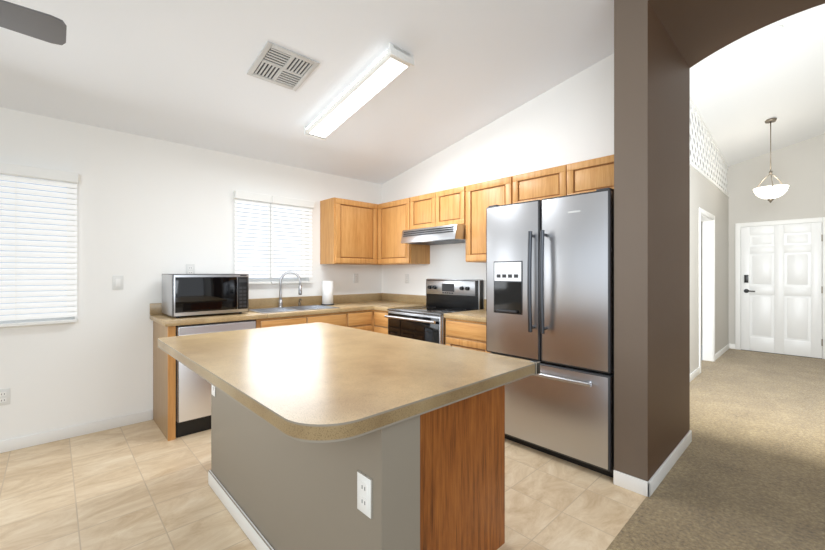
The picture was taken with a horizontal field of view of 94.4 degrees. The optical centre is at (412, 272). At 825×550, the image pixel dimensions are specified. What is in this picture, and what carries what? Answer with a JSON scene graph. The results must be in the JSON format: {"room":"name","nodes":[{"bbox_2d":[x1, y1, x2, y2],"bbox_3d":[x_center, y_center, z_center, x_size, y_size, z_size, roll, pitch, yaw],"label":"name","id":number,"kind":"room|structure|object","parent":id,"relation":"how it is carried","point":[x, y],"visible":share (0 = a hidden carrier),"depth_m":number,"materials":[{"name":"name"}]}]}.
{"room":"kitchen","nodes":[
{"label":"kitchen","id":0,"kind":"room"},
{"bbox_2d":[0,107,381,440],"bbox_3d":[-2.779,-0.030,2.974,7.034,2.620,0.160,0,0,-43],"label":"wall","id":1,"kind":"structure","parent":0,"point":[150,211],"depth_m":3.21,"materials":[{"name":"white paint"}]},
{"bbox_2d":[0,388,9,405],"bbox_3d":[-2.921,0.885,2.724,0.072,0.116,0.008,0,0,-43],"label":"outlet","id":2,"kind":"object","parent":1,"relation":"attached to","point":[4,396],"visible":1,"depth_m":2.73,"materials":[{"name":"white plastic"}]},
{"bbox_2d":[0,176,73,322],"bbox_3d":[-3.114,-0.200,2.706,1.078,1.140,0.050,0,0,-43],"label":"window","id":3,"kind":"structure","parent":1,"relation":"in","point":[31,320],"depth_m":2.92,"materials":[{"name":"white plastic"}]},
{"bbox_2d":[0,162,77,326],"bbox_3d":[-3.010,-0.196,2.595,1.114,1.156,0.071,0,0,-43],"label":"window blinds","id":4,"kind":"object","parent":3,"relation":"attached to","point":[29,174],"visible":0.94,"depth_m":2.82,"materials":[{"name":"white plastic"}]},
{"bbox_2d":[0,410,151,452],"bbox_3d":[-3.776,1.238,1.915,4.130,0.085,0.014,0,0,-43],"label":"baseboard","id":5,"kind":"structure","parent":1,"relation":"attached to","point":[8,445],"depth_m":2.97,"materials":[{"name":"white wood"}]},
{"bbox_2d":[113,276,122,289],"bbox_3d":[-2.445,0.080,3.172,0.072,0.116,0.008,0,0,-43],"label":"light switch","id":6,"kind":"object","parent":1,"relation":"attached to","point":[117,282],"visible":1,"depth_m":3.17,"materials":[{"name":"white plastic"}]},
{"bbox_2d":[186,264,194,273],"bbox_3d":[-2.057,-0.025,3.538,0.072,0.116,0.008,0,0,-43],"label":"outlet","id":7,"kind":"object","parent":1,"relation":"attached to","point":[190,268],"visible":0.71,"depth_m":3.54,"materials":[{"name":"white plastic"}]},
{"bbox_2d":[236,203,304,281],"bbox_3d":[-1.553,-0.345,4.177,0.800,0.900,0.050,0,0,-43],"label":"window","id":8,"kind":"structure","parent":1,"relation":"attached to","point":[270,279],"depth_m":4.16,"materials":[{"name":"white plastic"}]},
{"bbox_2d":[233,190,313,283],"bbox_3d":[-1.450,-0.349,4.066,0.855,0.926,0.071,0,0,-43],"label":"window blinds","id":9,"kind":"object","parent":1,"relation":"attached to","point":[252,265],"visible":0.94,"depth_m":4.04,"materials":[{"name":"white plastic"}]},
{"bbox_2d":[320,197,375,264],"bbox_3d":[-0.724,-0.473,4.538,0.620,0.735,0.375,0,0,-43],"label":"upper cabinet","id":10,"kind":"object","parent":1,"relation":"attached to","point":[352,232],"depth_m":4.39,"materials":[{"name":"brown wood"}]},
{"bbox_2d":[354,274,357,282],"bbox_3d":[-0.710,0.065,4.807,0.072,0.116,0.008,0,0,-43],"label":"outlet","id":11,"kind":"object","parent":1,"relation":"attached to","point":[355,278],"visible":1,"depth_m":4.80,"materials":[{"name":"white plastic"}]},
{"bbox_2d":[0,0,613,183],"bbox_3d":[-0.150,-2.040,-0.045,6.720,1.780,8.160,0,0,-43],"label":"ceiling","id":12,"kind":"structure","parent":0,"point":[175,71],"depth_m":2.72,"materials":[{"name":"white paint"}]},
{"bbox_2d":[0,0,66,44],"bbox_3d":[-1.967,-1.209,1.190,1.316,0.607,1.379,0,0,-43],"label":"ceiling fan","id":13,"kind":"object","parent":12,"relation":"hanging from","point":[36,24],"visible":1,"depth_m":1.56,"materials":[{"name":"silver metal"}]},
{"bbox_2d":[247,41,319,90],"bbox_3d":[-0.910,-1.438,2.686,0.370,0.078,0.365,0,0,-43],"label":"ceiling vent","id":14,"kind":"object","parent":12,"relation":"in","point":[273,63],"visible":1,"depth_m":2.67,"materials":[{"name":"grey metal"}]},
{"bbox_2d":[304,43,414,140],"bbox_3d":[-0.487,-1.401,3.090,0.221,0.310,1.233,0,0,-43],"label":"fluorescent ceiling light","id":15,"kind":"object","parent":12,"relation":"attached to","point":[386,68],"visible":1,"depth_m":2.94,"materials":[{"name":"white plastic"}]},
{"bbox_2d":[0,419,645,549],"bbox_3d":[-1.688,1.310,1.817,7.034,0.060,3.620,0,0,-43],"label":"floor","id":16,"kind":"structure","parent":0,"point":[142,486],"depth_m":2.16,"materials":[{"name":"beige tile"}]},
{"bbox_2d":[176,320,255,437],"bbox_3d":[-1.767,0.846,3.330,0.601,0.868,0.649,0,0,-43],"label":"dishwasher","id":17,"kind":"object","parent":16,"relation":"on","point":[193,402],"visible":0.35,"depth_m":3.02,"materials":[{"name":"grey metal"}]},
{"bbox_2d":[254,315,312,327],"bbox_3d":[-1.378,0.844,3.757,0.539,0.872,0.617,0,0,-43],"label":"base cabinet","id":18,"kind":"object","parent":16,"relation":"on","point":[281,321],"depth_m":3.52,"materials":[{"name":"brown wood"}]},
{"bbox_2d":[150,293,425,326],"bbox_3d":[-1.041,0.335,3.884,2.582,0.140,0.894,0,0,-43],"label":"countertop","id":19,"kind":"structure","parent":18,"relation":"on","point":[369,301],"depth_m":4.04,"materials":[{"name":"laminate"}]},
{"bbox_2d":[162,274,248,317],"bbox_3d":[-1.826,0.186,3.377,0.590,0.356,0.430,0,0,-43],"label":"microwave","id":20,"kind":"object","parent":19,"relation":"on","point":[194,294],"visible":1,"depth_m":3.19,"materials":[{"name":"black plastic"}]},
{"bbox_2d":[278,271,301,306],"bbox_3d":[-1.308,0.171,4.100,0.257,0.386,0.163,0,0,-43],"label":"faucet","id":21,"kind":"object","parent":19,"relation":"on","point":[280,289],"visible":1,"depth_m":4.05,"materials":[{"name":"silver metal"}]},
{"bbox_2d":[249,305,339,313],"bbox_3d":[-1.206,0.380,3.875,0.814,0.039,0.449,0,0,-43],"label":"sink","id":22,"kind":"object","parent":19,"relation":"in","point":[287,309],"visible":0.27,"depth_m":3.97,"materials":[{"name":"silver metal"}]},
{"bbox_2d":[321,281,333,304],"bbox_3d":[-0.967,0.228,4.358,0.144,0.274,0.144,0,0,-43],"label":"paper towel","id":23,"kind":"object","parent":19,"relation":"on","point":[327,292],"visible":1,"depth_m":4.30,"materials":[{"name":"white paper"}]},
{"bbox_2d":[313,311,352,327],"bbox_3d":[-1.058,0.844,4.058,0.586,0.872,0.617,0,0,-43],"label":"base cabinet","id":24,"kind":"object","parent":16,"relation":"on","point":[345,319],"depth_m":3.91,"materials":[{"name":"brown wood"}]},
{"bbox_2d":[158,322,539,549],"bbox_3d":[-0.490,0.836,2.007,1.120,0.888,1.906,0,0,-43],"label":"kitchen island","id":25,"kind":"object","parent":16,"relation":"on","point":[325,436],"visible":1,"depth_m":1.53,"materials":[{"name":"beige laminate"}]},
{"bbox_2d":[353,310,368,330],"bbox_3d":[-0.802,0.844,4.299,0.393,0.872,0.617,0,0,-43],"label":"base cabinet","id":26,"kind":"object","parent":16,"relation":"on","point":[360,318],"depth_m":4.11,"materials":[{"name":"brown wood"}]},
{"bbox_2d":[369,310,387,333],"bbox_3d":[-0.150,0.844,4.315,0.693,0.872,0.295,0,0,-43],"label":"base cabinet","id":27,"kind":"object","parent":16,"relation":"on","point":[378,323],"depth_m":4.15,"materials":[{"name":"brown wood"}]},
{"bbox_2d":[384,279,483,344],"bbox_3d":[0.209,0.672,3.917,0.711,1.215,0.759,0,0,-43],"label":"range","id":28,"kind":"object","parent":16,"relation":"on","point":[427,322],"visible":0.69,"depth_m":3.87,"materials":[{"name":"silver metal"}]},
{"bbox_2d":[446,318,490,352],"bbox_3d":[0.689,0.844,3.480,0.616,0.872,0.521,0,0,-43],"label":"base cabinet","id":29,"kind":"object","parent":16,"relation":"on","point":[467,334],"depth_m":3.27,"materials":[{"name":"brown wood"}]},
{"bbox_2d":[444,299,485,322],"bbox_3d":[0.686,0.335,3.477,0.627,0.140,0.524,0,0,-43],"label":"countertop","id":30,"kind":"structure","parent":29,"relation":"on","point":[477,315],"depth_m":3.36,"materials":[{"name":"laminate"}]},
{"bbox_2d":[486,188,613,477],"bbox_3d":[1.121,0.377,2.879,0.800,1.807,0.917,0,0,-43],"label":"refrigerator","id":31,"kind":"object","parent":16,"relation":"on","point":[550,284],"visible":0.79,"depth_m":2.56,"materials":[{"name":"grey metal"}]},
{"bbox_2d":[382,53,613,298],"bbox_3d":[0.736,-0.820,4.129,0.334,4.200,3.300,0,0,-43],"label":"wall","id":32,"kind":"structure","parent":0,"point":[569,120],"depth_m":3.65,"materials":[{"name":"white paint"}]},
{"bbox_2d":[376,198,429,264],"bbox_3d":[-0.138,-0.473,4.529,0.383,0.735,0.588,0,0,-43],"label":"upper cabinet","id":33,"kind":"object","parent":32,"relation":"attached to","point":[391,217],"depth_m":4.42,"materials":[{"name":"brown wood"}]},
{"bbox_2d":[405,274,408,282],"bbox_3d":[-0.068,0.070,4.732,0.008,0.116,0.072,0,0,-43],"label":"outlet","id":34,"kind":"object","parent":32,"relation":"attached to","point":[406,278],"depth_m":4.73,"materials":[{"name":"white plastic"}]},
{"bbox_2d":[408,191,439,229],"bbox_3d":[0.237,-0.653,4.176,0.322,0.375,0.441,0,0,-43],"label":"upper cabinet","id":35,"kind":"object","parent":32,"relation":"attached to","point":[423,210],"depth_m":4.07,"materials":[{"name":"brown wood"}]},
{"bbox_2d":[401,224,465,244],"bbox_3d":[0.301,-0.389,4.006,0.460,0.146,0.766,0,0,-43],"label":"range hood","id":36,"kind":"object","parent":32,"relation":"attached to","point":[447,234],"visible":0.83,"depth_m":3.82,"materials":[{"name":"silver metal"}]},
{"bbox_2d":[440,186,463,225],"bbox_3d":[0.466,-0.653,3.932,0.322,0.375,0.441,0,0,-43],"label":"upper cabinet","id":37,"kind":"object","parent":32,"relation":"attached to","point":[451,200],"depth_m":3.78,"materials":[{"name":"brown wood"}]},
{"bbox_2d":[464,176,511,262],"bbox_3d":[0.794,-0.473,3.584,0.322,0.735,0.517,0,0,-43],"label":"upper cabinet","id":38,"kind":"object","parent":32,"relation":"attached to","point":[478,196],"depth_m":3.54,"materials":[{"name":"brown wood"}]},
{"bbox_2d":[512,163,575,203],"bbox_3d":[1.154,-0.696,3.203,0.322,0.290,0.531,0,0,-43],"label":"upper cabinet","id":39,"kind":"object","parent":32,"relation":"attached to","point":[557,181],"depth_m":3.07,"materials":[{"name":"brown wood"}]},
{"bbox_2d":[576,155,613,193],"bbox_3d":[1.443,-0.696,2.895,0.322,0.290,0.528,0,0,-43],"label":"upper cabinet","id":40,"kind":"object","parent":32,"relation":"attached to","point":[597,173],"depth_m":2.79,"materials":[{"name":"brown wood"}]},
{"bbox_2d":[690,165,728,373],"bbox_3d":[3.570,-0.003,4.876,4.816,2.565,0.120,0,0,-43],"label":"wall","id":41,"kind":"structure","parent":0,"point":[707,195],"depth_m":5.50,"materials":[{"name":"grey paint"}]},
{"bbox_2d":[690,367,699,381],"bbox_3d":[2.754,1.238,4.014,2.446,0.085,0.014,0,0,-43],"label":"baseboard","id":42,"kind":"structure","parent":41,"relation":"attached to","point":[696,372],"depth_m":4.65,"materials":[{"name":"white wood"}]},
{"bbox_2d":[699,208,714,372],"bbox_3d":[3.982,0.224,5.253,1.024,2.112,0.136,0,0,-43],"label":"door frame","id":43,"kind":"structure","parent":41,"relation":"attached to","point":[706,218],"depth_m":5.53,"materials":[{"name":"white wood"}]},
{"bbox_2d":[690,97,728,196],"bbox_3d":[3.571,-1.796,4.875,4.816,1.023,0.142,0,0,-43],"label":"lattice panel","id":44,"kind":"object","parent":41,"relation":"on","point":[703,128],"depth_m":5.22,"materials":[{"name":"white"}]},
{"bbox_2d":[715,344,731,359],"bbox_3d":[4.890,1.238,6.016,1.330,0.085,0.030,0,0,-43],"label":"baseboard","id":45,"kind":"structure","parent":41,"relation":"attached to","point":[723,350],"depth_m":6.02,"materials":[{"name":"white wood"}]},
{"bbox_2d":[606,348,824,549],"bbox_3d":[2.979,1.308,0.849,12.500,0.064,5.170,0,0,-43],"label":"floor","id":46,"kind":"structure","parent":0,"point":[746,471],"depth_m":2.49,"materials":[{"name":"beige carpet"}]},
{"bbox_2d":[614,0,824,481],"bbox_3d":[2.314,-0.820,1.933,1.049,4.200,2.060,0,0,-43],"label":"wall","id":47,"kind":"structure","parent":0,"point":[662,48],"depth_m":2.31,"materials":[{"name":"brown paint"}]},
{"bbox_2d":[613,430,691,496],"bbox_3d":[1.669,1.238,2.607,1.063,0.085,0.194,0,0,-43],"label":"baseboard","id":48,"kind":"structure","parent":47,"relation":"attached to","point":[637,485],"depth_m":2.29,"materials":[{"name":"white wood"}]},
{"bbox_2d":[690,4,824,173],"bbox_3d":[5.178,-2.619,3.629,5.486,2.314,6.200,0,0,-43],"label":"ceiling","id":49,"kind":"structure","parent":0,"point":[743,89],"depth_m":4.53,"materials":[{"name":"white paint"}]},
{"bbox_2d":[753,118,788,202],"bbox_3d":[4.865,-1.516,5.189,0.363,1.131,0.362,0,0,-43],"label":"pendant light","id":50,"kind":"object","parent":49,"relation":"hanging from","point":[771,193],"visible":1,"depth_m":5.13,"materials":[{"name":"white glass"}]},
{"bbox_2d":[765,23,783,36],"bbox_3d":[3.473,-2.318,3.662,0.136,0.067,0.135,0,0,-43],"label":"smoke detector","id":51,"kind":"object","parent":49,"relation":"attached to","point":[775,30],"visible":0.98,"depth_m":3.64,"materials":[{"name":"white plastic"}]},
{"bbox_2d":[701,134,824,344],"bbox_3d":[6.756,-1.020,5.116,0.150,4.600,6.200,0,0,-43],"label":"wall","id":52,"kind":"structure","parent":0,"point":[798,168],"depth_m":6.05,"materials":[{"name":"grey paint"}]},
{"bbox_2d":[735,217,824,358],"bbox_3d":[5.781,0.225,6.021,0.018,2.110,1.065,0,0,-43],"label":"door frame","id":53,"kind":"structure","parent":52,"relation":"attached to","point":[738,226],"depth_m":6.33,"materials":[{"name":"white wood"}]},
{"bbox_2d":[741,222,822,358],"bbox_3d":[5.753,0.262,5.989,0.096,2.036,0.926,0,0,-43],"label":"front door","id":54,"kind":"structure","parent":52,"relation":"in","point":[781,289],"depth_m":5.97,"materials":[{"name":"white wood"}]}
]}

